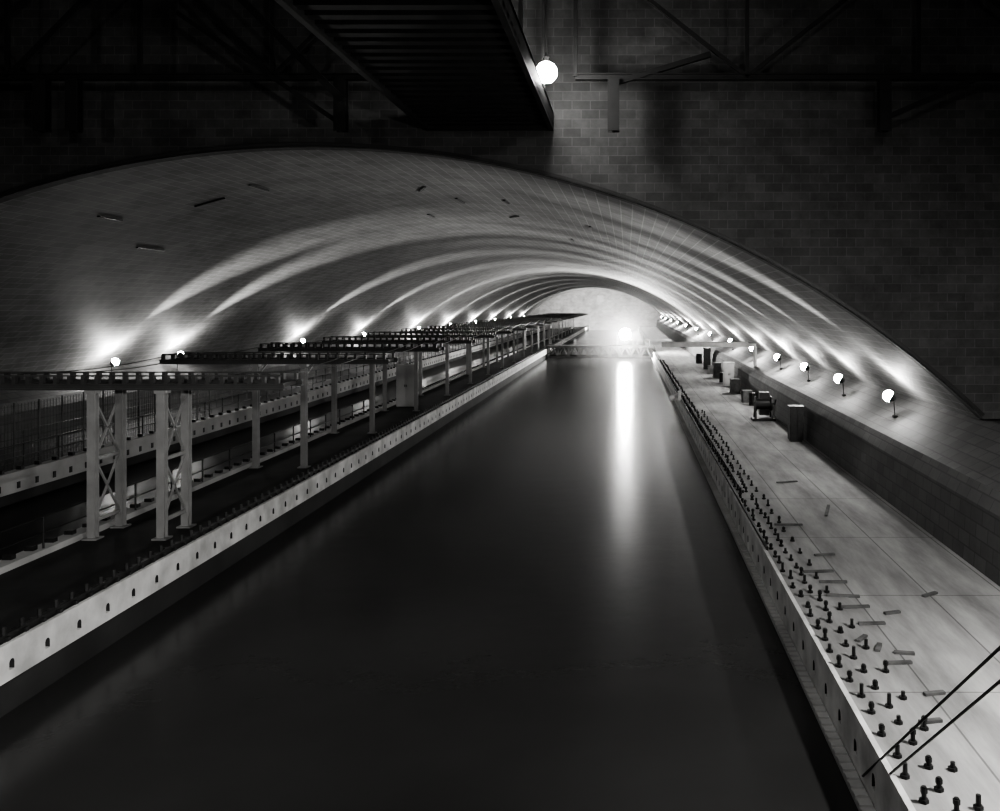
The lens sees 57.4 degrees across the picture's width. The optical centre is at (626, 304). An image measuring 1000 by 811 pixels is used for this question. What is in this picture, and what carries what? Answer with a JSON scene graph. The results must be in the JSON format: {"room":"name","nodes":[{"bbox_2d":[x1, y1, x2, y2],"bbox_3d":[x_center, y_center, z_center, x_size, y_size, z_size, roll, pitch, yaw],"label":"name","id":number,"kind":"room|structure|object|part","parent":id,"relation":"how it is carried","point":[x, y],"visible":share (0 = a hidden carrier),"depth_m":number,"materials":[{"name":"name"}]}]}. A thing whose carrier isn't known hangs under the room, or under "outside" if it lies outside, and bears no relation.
{"room":"underground canal tunnel","nodes":[
{"label":"underground canal tunnel","id":0,"kind":"room"},
{"bbox_2d":[0,323,512,449],"bbox_3d":[-35.250,5.425,150.975,9.300,3.349,277.950,0,0,0],"label":"wall","id":1,"kind":"structure","parent":0,"point":[7,397],"depth_m":53.42,"materials":[{"name":"grey concrete"}]},
{"bbox_2d":[110,358,118,369],"bbox_3d":[-31.050,3.960,54.500,0.560,1.481,0.480,0,0,0],"label":"floodlight","id":2,"kind":"object","parent":1,"relation":"attached to","point":[114,361],"visible":0.81,"depth_m":54.36,"materials":[{"name":"black metal"}]},
{"bbox_3d":[-31.000,3.450,54.500,0.460,0.460,0.448,0,0,0],"label":"bulb","id":3,"kind":"part","parent":2,"relation":"part of","materials":[{"name":"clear glass"}]},
{"bbox_2d":[0,330,533,493],"bbox_3d":[-23.930,6.750,121.725,0.340,0.800,219.450,0,0,0],"label":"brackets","id":4,"kind":"object","parent":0,"point":[19,467],"depth_m":52.92,"materials":[{"name":"grey metal"}]},
{"bbox_2d":[0,327,542,471],"bbox_3d":[-32.100,7.275,140.000,15.800,0.350,299.900,0,0,0],"label":"floor","id":5,"kind":"structure","parent":0,"point":[242,397],"depth_m":60.56,"materials":[{"name":"concrete"}]},
{"bbox_2d":[0,373,210,470],"bbox_3d":[-25.600,5.600,37.731,0.061,3.000,35.532,0,0,0],"label":"wire fence","id":6,"kind":"object","parent":5,"relation":"on","point":[196,391],"visible":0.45,"depth_m":41.41,"materials":[{"name":"grey metal"}]},
{"bbox_2d":[0,337,495,447],"bbox_3d":[-28.500,6.489,110.000,0.052,1.222,180.060,0,0,0],"label":"guard railing","id":7,"kind":"object","parent":5,"relation":"on","point":[495,337],"visible":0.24,"depth_m":52.75,"materials":[{"name":"metal"}]},
{"bbox_2d":[0,325,551,507],"bbox_3d":[-24.000,8.800,140.000,0.400,4.600,299.900,0,0,0],"label":"coping","id":8,"kind":"object","parent":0,"point":[10,494],"visible":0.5,"depth_m":47.76,"materials":[{"name":"concrete"}]},
{"bbox_2d":[0,326,539,467],"bbox_3d":[-24.000,5.989,132.985,0.052,1.022,234.030,0,0,0],"label":"guard railing","id":9,"kind":"object","parent":8,"relation":"on","point":[205,410],"visible":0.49,"depth_m":51.19,"materials":[{"name":"black metal"}]},
{"bbox_2d":[0,329,566,559],"bbox_3d":[-20.400,7.700,140.000,6.780,0.001,299.900,0,0,0],"label":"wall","id":10,"kind":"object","parent":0,"point":[15,514],"visible":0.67,"depth_m":43.18,"materials":[{"name":"grey concrete"}]},
{"bbox_2d":[0,326,583,633],"bbox_3d":[-14.880,8.950,140.000,4.240,4.300,299.900,0,0,0],"label":"walkway","id":11,"kind":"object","parent":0,"point":[32,578],"visible":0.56,"depth_m":30.36,"materials":[{"name":"concrete"}]},
{"bbox_2d":[0,371,302,540],"bbox_3d":[-15.400,4.612,28.050,10.000,4.965,1.940,0,0,0],"label":"frame","id":12,"kind":"object","parent":11,"relation":"on","point":[162,387],"visible":0.99,"depth_m":27.38,"materials":[{"name":"paint"}]},
{"bbox_2d":[0,395,377,549],"bbox_3d":[-16.600,6.459,37.985,0.052,0.922,44.030,0,0,0],"label":"guard railing","id":13,"kind":"object","parent":11,"relation":"on","point":[202,470],"visible":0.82,"depth_m":31.10,"materials":[{"name":"black metal"}]},
{"bbox_2d":[159,352,397,467],"bbox_3d":[-15.400,4.612,39.985,10.000,4.965,1.810,0,0,0],"label":"frame","id":14,"kind":"object","parent":11,"relation":"on","point":[255,362],"visible":0.95,"depth_m":39.27,"materials":[{"name":"paint"}]},
{"bbox_2d":[258,342,444,433],"bbox_3d":[-15.400,4.612,50.485,10.000,4.965,1.810,0,0,0],"label":"frame","id":15,"kind":"object","parent":11,"relation":"on","point":[292,348],"visible":0.91,"depth_m":49.72,"materials":[{"name":"paint"}]},
{"bbox_2d":[322,336,475,410],"bbox_3d":[-15.400,4.612,60.885,10.000,4.965,1.810,0,0,0],"label":"frame","id":16,"kind":"object","parent":11,"relation":"on","point":[460,341],"visible":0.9,"depth_m":60.14,"materials":[{"name":"paint"}]},
{"bbox_2d":[395,364,413,407],"bbox_3d":[-15.300,5.625,62.585,1.380,2.950,0.910,0,0,0],"label":"tall cabinet","id":17,"kind":"object","parent":11,"relation":"on","point":[404,372],"visible":0.82,"depth_m":62.17,"materials":[{"name":"metal"}]},
{"bbox_2d":[367,332,496,395],"bbox_3d":[-15.400,4.612,71.285,10.000,4.965,1.810,0,0,0],"label":"frame","id":18,"kind":"object","parent":11,"relation":"on","point":[395,333],"visible":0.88,"depth_m":70.52,"materials":[{"name":"paint"}]},
{"bbox_2d":[401,328,513,383],"bbox_3d":[-15.400,4.612,81.685,10.000,4.965,1.810,0,0,0],"label":"frame","id":19,"kind":"object","parent":11,"relation":"on","point":[429,329],"visible":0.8,"depth_m":80.91,"materials":[{"name":"paint"}]},
{"bbox_2d":[426,326,525,374],"bbox_3d":[-15.400,4.612,92.085,10.000,4.965,1.810,0,0,0],"label":"frame","id":20,"kind":"object","parent":11,"relation":"on","point":[516,328],"visible":0.6,"depth_m":91.32,"materials":[{"name":"paint"}]},
{"bbox_2d":[447,324,535,367],"bbox_3d":[-15.400,4.612,102.485,10.000,4.965,1.810,0,0,0],"label":"frame","id":21,"kind":"object","parent":11,"relation":"on","point":[527,326],"visible":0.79,"depth_m":101.70,"materials":[{"name":"paint"}]},
{"bbox_2d":[463,322,544,361],"bbox_3d":[-15.400,4.612,112.885,10.000,4.965,1.810,0,0,0],"label":"frame","id":22,"kind":"object","parent":11,"relation":"on","point":[536,324],"visible":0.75,"depth_m":112.11,"materials":[{"name":"paint"}]},
{"bbox_2d":[477,320,551,356],"bbox_3d":[-15.400,4.612,123.285,10.000,4.965,1.810,0,0,0],"label":"frame","id":23,"kind":"object","parent":11,"relation":"on","point":[546,322],"visible":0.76,"depth_m":122.57,"materials":[{"name":"paint"}]},
{"bbox_2d":[490,319,556,352],"bbox_3d":[-15.400,4.612,133.685,10.000,4.965,1.810,0,0,0],"label":"frame","id":24,"kind":"object","parent":11,"relation":"on","point":[490,319],"visible":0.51,"depth_m":132.97,"materials":[{"name":"paint"}]},
{"bbox_2d":[0,313,582,374],"bbox_3d":[-15.400,2.225,132.150,8.428,0.278,209.702,0,0,0],"label":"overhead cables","id":25,"kind":"object","parent":24,"relation":"attached to","point":[582,313],"visible":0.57,"depth_m":38.29,"materials":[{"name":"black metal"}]},
{"bbox_2d":[500,318,561,349],"bbox_3d":[-15.400,4.612,144.085,10.000,4.965,1.810,0,0,0],"label":"frame","id":26,"kind":"object","parent":11,"relation":"on","point":[500,318],"visible":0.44,"depth_m":143.35,"materials":[{"name":"paint"}]},
{"bbox_2d":[508,317,566,346],"bbox_3d":[-15.400,4.612,154.485,10.000,4.965,1.810,0,0,0],"label":"frame","id":27,"kind":"object","parent":11,"relation":"on","point":[508,317],"visible":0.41,"depth_m":153.75,"materials":[{"name":"paint"}]},
{"bbox_2d":[522,316,573,341],"bbox_3d":[-15.400,4.612,175.285,10.000,4.965,1.810,0,0,0],"label":"frame","id":28,"kind":"object","parent":11,"relation":"on","point":[522,316],"visible":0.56,"depth_m":174.48,"materials":[{"name":"paint"}]},
{"bbox_2d":[528,315,576,339],"bbox_3d":[-15.400,4.612,185.685,10.000,4.965,1.810,0,0,0],"label":"frame","id":29,"kind":"object","parent":11,"relation":"on","point":[574,316],"visible":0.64,"depth_m":184.97,"materials":[{"name":"paint"}]},
{"bbox_2d":[537,317,570,343],"bbox_3d":[-15.400,4.612,164.885,10.000,4.965,1.810,0,0,0],"label":"frame","id":30,"kind":"object","parent":11,"relation":"on","point":[566,317],"visible":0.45,"depth_m":164.07,"materials":[{"name":"paint"}]},
{"bbox_2d":[538,314,581,335],"bbox_3d":[-15.400,4.612,206.485,10.000,4.965,1.810,0,0,0],"label":"frame","id":31,"kind":"object","parent":11,"relation":"on","point":[538,314],"visible":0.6,"depth_m":205.69,"materials":[{"name":"paint"}]},
{"bbox_2d":[543,314,583,334],"bbox_3d":[-15.400,4.612,216.885,10.000,4.965,1.810,0,0,0],"label":"frame","id":32,"kind":"object","parent":11,"relation":"on","point":[543,314],"visible":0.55,"depth_m":216.09,"materials":[{"name":"paint"}]},
{"bbox_2d":[551,315,578,337],"bbox_3d":[-15.400,4.612,196.085,10.000,4.965,1.810,0,0,0],"label":"frame","id":33,"kind":"object","parent":11,"relation":"on","point":[576,315],"visible":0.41,"depth_m":195.27,"materials":[{"name":"paint"}]},
{"bbox_2d":[546,313,585,332],"bbox_3d":[-15.400,4.612,227.285,10.000,4.965,1.810,0,0,0],"label":"frame","id":34,"kind":"object","parent":11,"relation":"on","point":[546,313],"visible":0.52,"depth_m":226.57,"materials":[{"name":"paint"}]},
{"bbox_2d":[0,327,588,717],"bbox_3d":[-12.530,8.900,140.000,0.440,4.400,299.900,0,0,0],"label":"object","id":35,"kind":"structure","parent":0,"point":[32,681],"depth_m":24.81,"materials":[{"name":"concrete"}]},
{"bbox_2d":[0,325,588,643],"bbox_3d":[-12.440,6.540,140.975,0.320,0.280,297.950,0,0,0],"label":"rail","id":36,"kind":"object","parent":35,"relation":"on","point":[23,626],"visible":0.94,"depth_m":25.60,"materials":[{"name":"black metal"}]},
{"bbox_2d":[544,328,654,357],"bbox_3d":[-4.110,5.725,137.957,16.720,4.450,4.434,0,0,0],"label":"carriage","id":37,"kind":"object","parent":36,"relation":"on","point":[624,333],"visible":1,"depth_m":135.92,"materials":[{"name":"metal"}]},
{"bbox_2d":[0,326,588,685],"bbox_3d":[-12.250,7.050,140.500,0.100,0.740,297.000,0,0,0],"label":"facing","id":38,"kind":"object","parent":35,"relation":"attached to","point":[29,648],"visible":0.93,"depth_m":24.70,"materials":[{"name":"paint"}]},
{"bbox_2d":[0,330,858,810],"bbox_3d":[-4.150,8.100,140.000,16.280,0.001,299.900,0,0,0],"label":"water","id":39,"kind":"object","parent":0,"point":[547,600],"visible":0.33,"depth_m":20.62,"materials":[{"name":"black liquid"}]},
{"bbox_2d":[0,150,979,419],"bbox_3d":[-10.400,-0.400,160.000,45.537,9.600,260.000,0,0,0],"label":"vault","id":40,"kind":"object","parent":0,"point":[339,242],"visible":0.94,"depth_m":47.53,"materials":[{"name":"grey concrete"}]},
{"bbox_2d":[97,184,591,250],"bbox_3d":[-10.015,-3.914,46.880,31.659,2.534,14.182,0,0,-45],"label":"vault vent slots","id":41,"kind":"object","parent":40,"relation":"attached to","point":[423,187],"visible":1,"depth_m":38.10,"materials":[{"name":"black metal"}]},
{"bbox_2d":[0,0,999,418],"bbox_3d":[-12.750,-4.069,29.750,54.500,15.662,0.500,0,0,0],"label":"wall","id":42,"kind":"structure","parent":0,"point":[901,225],"depth_m":29.50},
{"bbox_2d":[0,142,984,416],"bbox_3d":[-10.400,-0.835,29.440,44.190,8.970,0.080,0,0,0],"label":"trim","id":43,"kind":"structure","parent":42,"relation":"attached to","point":[285,144],"depth_m":29.40,"materials":[{"name":"grey concrete"}]},
{"bbox_2d":[526,289,662,329],"bbox_3d":[-12.750,2.600,290.200,54.500,17.000,0.400,0,0,0],"label":"wall","id":44,"kind":"structure","parent":0,"point":[618,310],"depth_m":290.00,"materials":[{"name":"grey concrete"}]},
{"bbox_2d":[597,295,602,301],"bbox_3d":[-8.600,-2.025,289.895,2.200,2.150,0.190,0,0,0],"label":"window","id":45,"kind":"structure","parent":44,"relation":"in","point":[599,297],"depth_m":289.86,"materials":[{"name":"glass"}]},
{"bbox_2d":[639,330,876,810],"bbox_3d":[4.130,9.275,140.000,0.840,3.650,299.900,0,0,0],"label":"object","id":46,"kind":"structure","parent":0,"point":[856,787],"depth_m":20.05,"materials":[{"name":"concrete"}]},
{"bbox_2d":[639,327,915,810],"bbox_3d":[3.999,7.540,140.925,0.100,0.920,297.850,0,0,0],"label":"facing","id":47,"kind":"object","parent":46,"relation":"attached to","point":[886,792],"visible":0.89,"depth_m":18.66,"materials":[{"name":"paint"}]},
{"bbox_2d":[669,391,680,400],"bbox_3d":[3.574,6.756,66.950,0.872,0.712,0.700,0,0,0],"label":"bracket","id":48,"kind":"object","parent":47,"relation":"attached to","point":[671,397],"visible":1,"depth_m":66.79,"materials":[{"name":"metal"}]},
{"bbox_2d":[640,327,999,810],"bbox_3d":[9.225,7.275,140.000,10.550,0.350,299.900,0,0,0],"label":"floor","id":49,"kind":"structure","parent":0,"point":[885,558],"depth_m":22.30,"materials":[{"name":"concrete"}]},
{"bbox_2d":[640,328,767,550],"bbox_3d":[4.220,7.040,157.975,0.400,0.120,263.950,0,0,0],"label":"rail","id":50,"kind":"object","parent":49,"relation":"on","point":[692,410],"visible":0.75,"depth_m":40.90,"materials":[{"name":"black metal"}]},
{"bbox_2d":[703,348,710,368],"bbox_3d":[8.850,5.925,99.985,0.880,2.350,0.910,0,0,0],"label":"cabinet","id":51,"kind":"object","parent":49,"relation":"on","point":[706,351],"visible":0.88,"depth_m":99.56,"materials":[{"name":"black metal"}]},
{"bbox_2d":[719,372,722,381],"bbox_3d":[8.800,6.648,83.000,0.600,0.900,0.600,0,0,0],"label":"drum","id":52,"kind":"object","parent":49,"relation":"on","point":[720,373],"visible":0.62,"depth_m":82.76,"materials":[{"name":"metal"}]},
{"bbox_2d":[695,353,752,402],"bbox_3d":[8.750,6.375,88.000,0.900,1.450,45.100,0,0,0],"label":"wooden crates","id":53,"kind":"object","parent":49,"relation":"on","point":[714,369],"visible":0.91,"depth_m":72.61,"materials":[{"name":"grey wood"}]},
{"bbox_2d":[723,362,734,386],"bbox_3d":[8.800,6.025,77.985,0.980,2.150,0.910,0,0,0],"label":"tall cabinet","id":54,"kind":"object","parent":49,"relation":"on","point":[728,367],"visible":0.9,"depth_m":77.58,"materials":[{"name":"metal"}]},
{"bbox_2d":[749,392,756,405],"bbox_3d":[8.900,6.648,63.600,0.600,0.900,0.600,0,0,0],"label":"drum","id":55,"kind":"object","parent":49,"relation":"on","point":[751,394],"visible":0.8,"depth_m":63.35,"materials":[{"name":"metal"}]},
{"bbox_2d":[751,392,775,420],"bbox_3d":[8.427,6.250,55.550,1.455,1.700,1.100,0,0,0],"label":"winch","id":56,"kind":"object","parent":49,"relation":"on","point":[764,403],"visible":1,"depth_m":55.24,"materials":[{"name":"black metal"}]},
{"bbox_2d":[787,405,803,441],"bbox_3d":[8.800,6.175,46.985,0.780,1.850,0.810,0,0,0],"label":"tall cabinet","id":57,"kind":"object","parent":49,"relation":"on","point":[795,412],"visible":1,"depth_m":46.62,"materials":[{"name":"metal"}]},
{"bbox_2d":[660,359,959,810],"bbox_3d":[4.390,6.974,62.332,0.623,0.253,104.936,0,0,0],"label":"bolts","id":58,"kind":"object","parent":49,"relation":"on","point":[938,787],"visible":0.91,"depth_m":19.69,"materials":[{"name":"metal"}]},
{"bbox_2d":[701,410,983,810],"bbox_3d":[4.950,6.974,34.809,0.239,0.252,49.467,0,0,0],"label":"bolts","id":59,"kind":"object","parent":49,"relation":"on","point":[977,806],"visible":1,"depth_m":18.63,"materials":[{"name":"metal"}]},
{"bbox_2d":[774,480,945,724],"bbox_3d":[6.156,7.070,25.696,2.958,0.050,20.970,0,0,0],"label":"planks","id":60,"kind":"object","parent":49,"relation":"on","point":[862,637],"visible":0.98,"depth_m":20.69,"materials":[{"name":"grey wood"}]},
{"bbox_2d":[862,646,999,776],"bbox_3d":[4.085,4.933,11.479,0.112,5.866,7.074,0,0,-2],"label":"guy wires","id":61,"kind":"object","parent":49,"relation":"attached to","point":[996,650],"visible":1,"depth_m":11.48,"materials":[{"name":"black metal"}]},
{"bbox_2d":[656,317,999,585],"bbox_3d":[11.900,5.425,150.975,5.000,3.349,277.950,0,0,0],"label":"wall","id":62,"kind":"structure","parent":0,"point":[939,467],"depth_m":32.91,"materials":[{"name":"grey concrete"}]},
{"bbox_2d":[661,342,756,365],"bbox_3d":[6.375,3.810,70.100,7.350,1.860,1.000,0,0,0],"label":"crane","id":63,"kind":"object","parent":62,"relation":"on","point":[663,344],"visible":1,"depth_m":69.62,"materials":[{"name":"paint"}]},
{"bbox_2d":[774,354,781,369],"bbox_3d":[10.400,3.916,62.000,0.560,1.091,0.480,0,0,0],"label":"floodlight","id":64,"kind":"object","parent":62,"relation":"attached to","point":[777,357],"visible":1,"depth_m":61.89,"materials":[{"name":"black metal"}]},
{"bbox_2d":[801,363,809,381],"bbox_3d":[10.400,3.916,52.500,0.560,1.091,0.480,0,0,0],"label":"floodlight","id":65,"kind":"object","parent":62,"relation":"attached to","point":[804,366],"visible":1,"depth_m":52.38,"materials":[{"name":"black metal"}]},
{"bbox_3d":[10.350,3.600,52.500,0.460,0.460,0.448,0,0,0],"label":"bulb","id":66,"kind":"part","parent":65,"relation":"part of","materials":[{"name":"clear glass"}]},
{"bbox_2d":[834,374,845,395],"bbox_3d":[10.400,3.916,44.000,0.560,1.091,0.480,0,0,0],"label":"floodlight","id":67,"kind":"object","parent":62,"relation":"attached to","point":[838,378],"visible":1,"depth_m":43.86,"materials":[{"name":"black metal"}]},
{"bbox_3d":[10.350,3.600,44.000,0.460,0.460,0.448,0,0,0],"label":"bulb","id":68,"kind":"part","parent":67,"relation":"part of","materials":[{"name":"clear glass"}]},
{"bbox_2d":[883,390,897,417],"bbox_3d":[10.400,3.916,35.600,0.560,1.091,0.480,0,0,0],"label":"floodlight","id":69,"kind":"object","parent":62,"relation":"attached to","point":[889,396],"visible":1,"depth_m":35.47,"materials":[{"name":"black metal"}]},
{"bbox_3d":[10.350,3.600,35.600,0.460,0.460,0.448,0,0,0],"label":"bulb","id":70,"kind":"part","parent":69,"relation":"part of","materials":[{"name":"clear glass"}]},
{"bbox_3d":[-12.750,-12.050,10.000,54.500,0.300,40.000,0,0,0],"label":"ceiling","id":71,"kind":"structure","parent":0,"visible":0},
{"bbox_2d":[274,0,553,130],"bbox_3d":[-4.500,-8.790,18.700,4.200,6.180,21.400,0,0,0],"label":"platform","id":72,"kind":"object","parent":71,"relation":"hanging from","point":[448,65],"visible":1,"depth_m":21.09,"materials":[{"name":"black metal"}]},
{"bbox_2d":[537,0,556,82],"bbox_3d":[-2.370,-9.205,26.500,0.640,5.350,0.624,0,0,0],"label":"pendant lamp","id":73,"kind":"object","parent":71,"relation":"hanging from","point":[547,71],"visible":0.92,"depth_m":26.30,"materials":[{"name":"glass"}]},
{"bbox_3d":[-2.370,-9.468,26.500,0.240,4.824,0.240,0,0,0],"label":"lamp shade","id":74,"kind":"part","parent":73,"relation":"part of","materials":[{"name":"metal"}]},
{"bbox_3d":[-2.370,-6.850,26.500,0.640,0.640,0.624,0,0,0],"label":"bulb","id":75,"kind":"part","parent":73,"relation":"part of","materials":[{"name":"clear glass"}]},
{"bbox_3d":[-40.250,-0.400,9.750,0.500,23.000,40.500,0,0,0],"label":"wall","id":76,"kind":"structure","parent":0,"visible":0},
{"bbox_2d":[0,0,366,80],"bbox_3d":[-23.400,-9.200,28.000,33.120,4.400,0.250,0,0,0],"label":"roof truss","id":77,"kind":"object","parent":76,"relation":"attached to","point":[8,73],"visible":0.66,"depth_m":27.96,"materials":[{"name":"metal"}]},
{"bbox_2d":[32,0,981,132],"bbox_3d":[-3.674,-7.585,27.040,29.412,4.371,2.280,0,0,0],"label":"truss bracing","id":78,"kind":"object","parent":77,"relation":"attached to","point":[41,89],"visible":1,"depth_m":27.82,"materials":[{"name":"metal"}]},
{"bbox_3d":[14.750,-0.400,9.750,0.500,23.000,40.500,0,0,0],"label":"wall","id":79,"kind":"structure","parent":0,"visible":0},
{"bbox_2d":[574,0,999,80],"bbox_3d":[6.400,-9.200,28.000,16.120,4.400,0.250,0,0,0],"label":"roof truss","id":80,"kind":"object","parent":79,"relation":"attached to","point":[741,75],"visible":1,"depth_m":27.94,"materials":[{"name":"metal"}]}
]}

